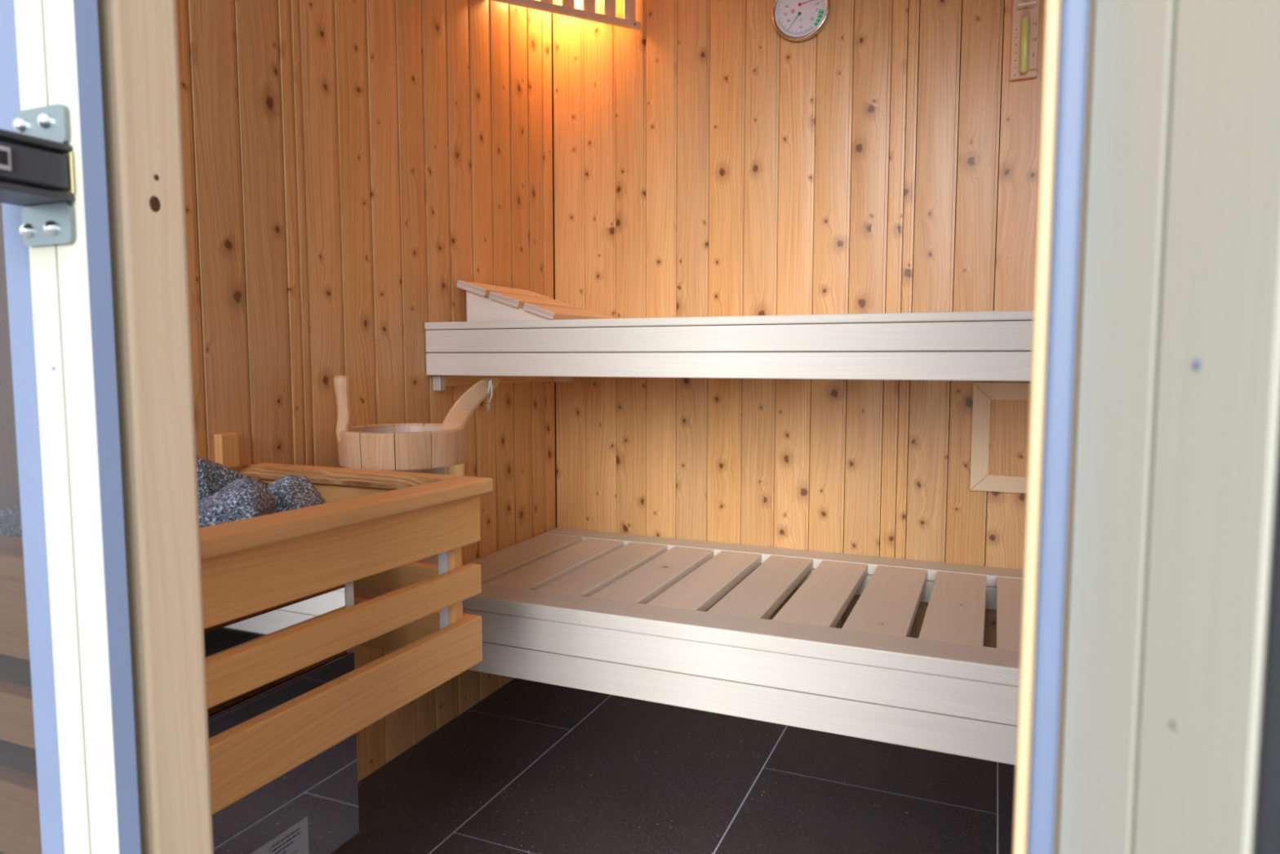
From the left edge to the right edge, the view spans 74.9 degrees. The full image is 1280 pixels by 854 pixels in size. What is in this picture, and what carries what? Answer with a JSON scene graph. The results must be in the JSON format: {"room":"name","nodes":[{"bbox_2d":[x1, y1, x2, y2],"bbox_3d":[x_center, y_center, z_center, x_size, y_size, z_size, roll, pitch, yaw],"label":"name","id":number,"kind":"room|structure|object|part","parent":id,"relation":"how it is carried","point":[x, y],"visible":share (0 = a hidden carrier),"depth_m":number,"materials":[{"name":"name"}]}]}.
{"room":"sauna","nodes":[
{"label":"sauna","id":0,"kind":"room"},
{"bbox_2d":[0,0,555,781],"bbox_3d":[-0.602,-0.311,1.569,0.046,2.061,1.730,2,5,23],"label":"wall","id":1,"kind":"structure","parent":0,"point":[348,163],"depth_m":1.64,"materials":[{"name":"brown wood"}]},
{"bbox_2d":[0,456,359,853],"bbox_3d":[-0.606,0.311,1.063,0.382,0.568,0.402,2,5,23],"label":"heater","id":2,"kind":"object","parent":1,"relation":"attached to","point":[312,807],"depth_m":1.07,"materials":[{"name":"black metal"}]},
{"bbox_3d":[-0.666,0.133,0.951,0.149,0.090,0.101,-2,5,-22],"label":"heater stone","id":3,"kind":"part","parent":2,"relation":"part of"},
{"bbox_3d":[-0.679,0.396,0.901,0.271,0.426,0.003,2,5,23],"label":"panel","id":4,"kind":"part","parent":2,"relation":"part of","materials":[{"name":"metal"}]},
{"bbox_3d":[-0.606,0.086,1.135,0.107,0.130,0.217,3,6,36],"label":"heater stone","id":5,"kind":"part","parent":2,"relation":"part of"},
{"bbox_3d":[-0.506,0.116,1.006,0.112,0.109,0.134,-1,5,-9],"label":"heater stone","id":6,"kind":"part","parent":2,"relation":"part of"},
{"bbox_3d":[-0.482,0.252,1.000,0.004,0.156,0.356,2,5,23],"label":"panel","id":7,"kind":"part","parent":2,"relation":"part of","materials":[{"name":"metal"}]},
{"bbox_3d":[-0.478,0.555,1.028,0.001,0.063,0.184,2,5,23],"label":"rating plate","id":8,"kind":"part","parent":2,"relation":"part of","materials":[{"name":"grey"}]},
{"bbox_3d":[-0.479,0.465,1.025,0.004,0.268,0.370,2,5,23],"label":"panel","id":9,"kind":"part","parent":2,"relation":"part of","materials":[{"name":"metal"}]},
{"bbox_2d":[269,827,300,853],"bbox_3d":[-0.457,0.549,1.077,0.001,0.044,0.050,2,5,23],"label":"print","id":10,"kind":"object","parent":2,"relation":"attached to","point":[286,840],"depth_m":1.08,"materials":[{"name":"grey paper"}]},
{"bbox_3d":[-0.459,0.117,1.123,0.103,0.106,0.105,-2,5,-27],"label":"heater stone","id":11,"kind":"part","parent":2,"relation":"part of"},
{"bbox_3d":[-0.408,0.238,1.171,0.005,0.156,0.016,2,5,23],"label":"edge trim","id":12,"kind":"part","parent":2,"relation":"part of","materials":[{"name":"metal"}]},
{"bbox_2d":[0,432,493,853],"bbox_3d":[-0.555,0.205,1.068,0.466,0.341,0.622,2,5,23],"label":"guard","id":13,"kind":"object","parent":1,"relation":"attached to","point":[371,530],"visible":0.66,"depth_m":0.97,"materials":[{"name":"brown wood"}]},
{"bbox_3d":[-0.692,0.114,0.810,0.409,0.022,0.055,2,5,23],"label":"cap rail","id":14,"kind":"part","parent":13,"relation":"part of","materials":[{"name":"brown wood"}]},
{"bbox_3d":[-0.366,0.105,0.979,0.055,0.032,0.622,2,5,23],"label":"cap rail","id":15,"kind":"part","parent":13,"relation":"part of","materials":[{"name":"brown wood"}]},
{"bbox_3d":[-0.468,0.080,1.331,0.409,0.020,0.052,2,5,23],"label":"cap rail","id":16,"kind":"part","parent":13,"relation":"part of","materials":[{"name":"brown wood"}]},
{"bbox_3d":[-0.277,0.226,1.249,0.012,0.252,0.021,2,5,23],"label":"post","id":17,"kind":"part","parent":13,"relation":"part of","materials":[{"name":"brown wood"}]},
{"bbox_2d":[353,554,438,599],"bbox_3d":[-0.418,0.258,1.547,0.344,0.067,0.252,2,5,23],"label":"wall shelf","id":18,"kind":"object","parent":1,"relation":"attached to","point":[360,592],"visible":0.02,"depth_m":1.44,"materials":[{"name":"brown wood"}]},
{"bbox_2d":[333,375,465,555],"bbox_3d":[-0.440,0.064,1.546,0.228,0.319,0.227,-1,5,-16],"label":"bucket","id":19,"kind":"object","parent":18,"relation":"on","point":[411,447],"visible":0.46,"depth_m":1.46,"materials":[{"name":"brown wood"}]},
{"bbox_2d":[439,375,499,430],"bbox_3d":[-0.353,0.033,1.664,0.119,0.263,0.418,2,5,23],"label":"ladle","id":20,"kind":"object","parent":19,"relation":"in","point":[460,413],"visible":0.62,"depth_m":1.70,"materials":[{"name":"brown wood"}]},
{"bbox_2d":[490,0,640,30],"bbox_3d":[-0.215,-1.205,2.142,0.408,0.338,0.161,-2,5,-28],"label":"lamp","id":21,"kind":"object","parent":1,"relation":"attached to","point":[567,8],"visible":1,"depth_m":2.12,"materials":[{"name":"brown wood"}]},
{"bbox_2d":[330,677,1015,853],"bbox_3d":[0.303,0.765,1.254,2.035,0.032,1.810,2,5,23],"label":"floor","id":22,"kind":"structure","parent":0,"point":[531,766],"depth_m":1.66,"materials":[{"name":"tile"}]},
{"bbox_2d":[0,0,142,853],"bbox_3d":[-0.385,-0.166,0.551,0.093,1.940,0.024,2,5,23],"label":"trim","id":23,"kind":"structure","parent":22,"relation":"on","point":[60,297],"depth_m":0.55,"materials":[{"name":"beige"}]},
{"bbox_2d":[0,103,75,246],"bbox_3d":[-0.399,-0.157,0.491,0.050,0.086,0.100,2,5,23],"label":"door hinge","id":24,"kind":"object","parent":23,"relation":"attached to","point":[34,176],"visible":1,"depth_m":0.52,"materials":[{"name":"metal"}]},
{"bbox_3d":[-0.399,-0.157,0.490,0.045,0.021,0.098,2,5,23],"label":"arm","id":25,"kind":"part","parent":24,"relation":"part of","materials":[{"name":"metal"}]},
{"bbox_3d":[-0.381,-0.191,0.533,0.048,0.024,0.003,2,5,23],"label":"plate","id":26,"kind":"part","parent":24,"relation":"part of","materials":[{"name":"metal"}]},
{"bbox_3d":[-0.381,-0.130,0.538,0.048,0.026,0.003,2,5,23],"label":"plate","id":27,"kind":"part","parent":24,"relation":"part of","materials":[{"name":"metal"}]},
{"bbox_2d":[97,0,213,853],"bbox_3d":[-0.364,-0.169,0.583,0.073,1.940,0.052,2,5,23],"label":"trim","id":28,"kind":"structure","parent":22,"relation":"on","point":[139,38],"depth_m":0.58,"materials":[{"name":"brown wood"}]},
{"bbox_2d":[1012,0,1095,853],"bbox_3d":[0.188,-0.146,0.304,0.073,1.940,0.022,2,5,23],"label":"trim","id":29,"kind":"structure","parent":22,"relation":"on","point":[1068,24],"depth_m":0.32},
{"bbox_2d":[1058,0,1279,853],"bbox_3d":[0.156,-0.122,0.025,0.016,1.940,0.560,0,5,3],"label":"exterior wall","id":30,"kind":"structure","parent":29,"relation":"attached to","point":[1171,744],"depth_m":0.25,"materials":[{"name":"beige"}]},
{"bbox_2d":[551,0,1044,647],"bbox_3d":[0.658,-0.346,1.995,2.135,2.061,0.046,2,5,23],"label":"wall","id":31,"kind":"structure","parent":0,"point":[708,161],"depth_m":2.08,"materials":[{"name":"brown wood"}]},
{"bbox_2d":[424,310,1033,391],"bbox_3d":[0.533,-0.144,1.718,1.933,0.150,0.590,2,5,23],"label":"bench","id":32,"kind":"object","parent":31,"relation":"attached to","point":[964,345],"visible":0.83,"depth_m":1.54,"materials":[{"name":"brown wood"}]},
{"bbox_2d":[456,280,612,321],"bbox_3d":[-0.243,-0.294,2.006,0.254,0.099,0.310,2,5,23],"label":"headrest cover","id":33,"kind":"object","parent":32,"relation":"on","point":[485,302],"visible":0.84,"depth_m":1.90,"materials":[{"name":"brown wood"}]},
{"bbox_3d":[-0.291,-0.273,1.885,0.226,0.077,0.020,2,5,23],"label":"panel","id":34,"kind":"part","parent":33,"relation":"part of","materials":[{"name":"beige wood"}]},
{"bbox_3d":[0.436,-0.192,1.484,1.932,0.016,0.092,2,5,23],"label":"rail","id":35,"kind":"part","parent":32,"relation":"part of","materials":[{"name":"beige wood"}]},
{"bbox_2d":[462,527,1022,764],"bbox_3d":[0.515,0.426,1.723,1.933,0.159,0.682,2,5,23],"label":"bench","id":36,"kind":"object","parent":31,"relation":"attached to","point":[611,613],"visible":0.74,"depth_m":1.59,"materials":[{"name":"beige wood"}]},
{"bbox_3d":[0.400,0.384,1.447,1.932,0.030,0.092,2,5,23],"label":"rail","id":37,"kind":"part","parent":36,"relation":"part of","materials":[{"name":"beige wood"}]},
{"bbox_3d":[0.633,0.337,1.991,1.932,0.026,0.084,2,5,23],"label":"rail","id":38,"kind":"part","parent":36,"relation":"part of","materials":[{"name":"beige wood"}]},
{"bbox_2d":[772,0,831,41],"bbox_3d":[0.389,-1.006,2.019,0.140,0.140,0.019,2,5,23],"label":"thermometer","id":39,"kind":"object","parent":31,"relation":"attached to","point":[794,20],"visible":1,"depth_m":2.02,"materials":[{"name":"silver metal"}]},
{"bbox_2d":[969,382,1030,493],"bbox_3d":[0.947,0.028,1.867,0.381,0.250,0.017,2,5,23],"label":"air vent","id":40,"kind":"object","parent":31,"relation":"attached to","point":[1000,411],"visible":0.42,"depth_m":1.92,"materials":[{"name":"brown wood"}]},
{"bbox_3d":[0.789,0.022,1.935,0.038,0.249,0.017,2,5,23],"label":"frame rail","id":41,"kind":"part","parent":40,"relation":"part of","materials":[{"name":"brown wood"}]},
{"bbox_3d":[0.947,0.134,1.876,0.380,0.038,0.017,2,5,23],"label":"frame rail","id":42,"kind":"part","parent":40,"relation":"part of","materials":[{"name":"brown wood"}]},
{"bbox_3d":[0.947,-0.078,1.859,0.380,0.038,0.017,2,5,23],"label":"frame rail","id":43,"kind":"part","parent":40,"relation":"part of","materials":[{"name":"brown wood"}]},
{"bbox_3d":[0.949,0.028,1.872,0.313,0.182,0.007,2,5,23],"label":"hatch panel","id":44,"kind":"part","parent":40,"relation":"part of","materials":[{"name":"brown wood"}]},
{"bbox_2d":[1009,0,1039,80],"bbox_3d":[0.844,-0.938,1.823,0.054,0.340,0.033,2,5,23],"label":"timer","id":45,"kind":"object","parent":31,"relation":"attached to","point":[1025,13],"visible":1,"depth_m":1.83,"materials":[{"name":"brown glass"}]}
]}

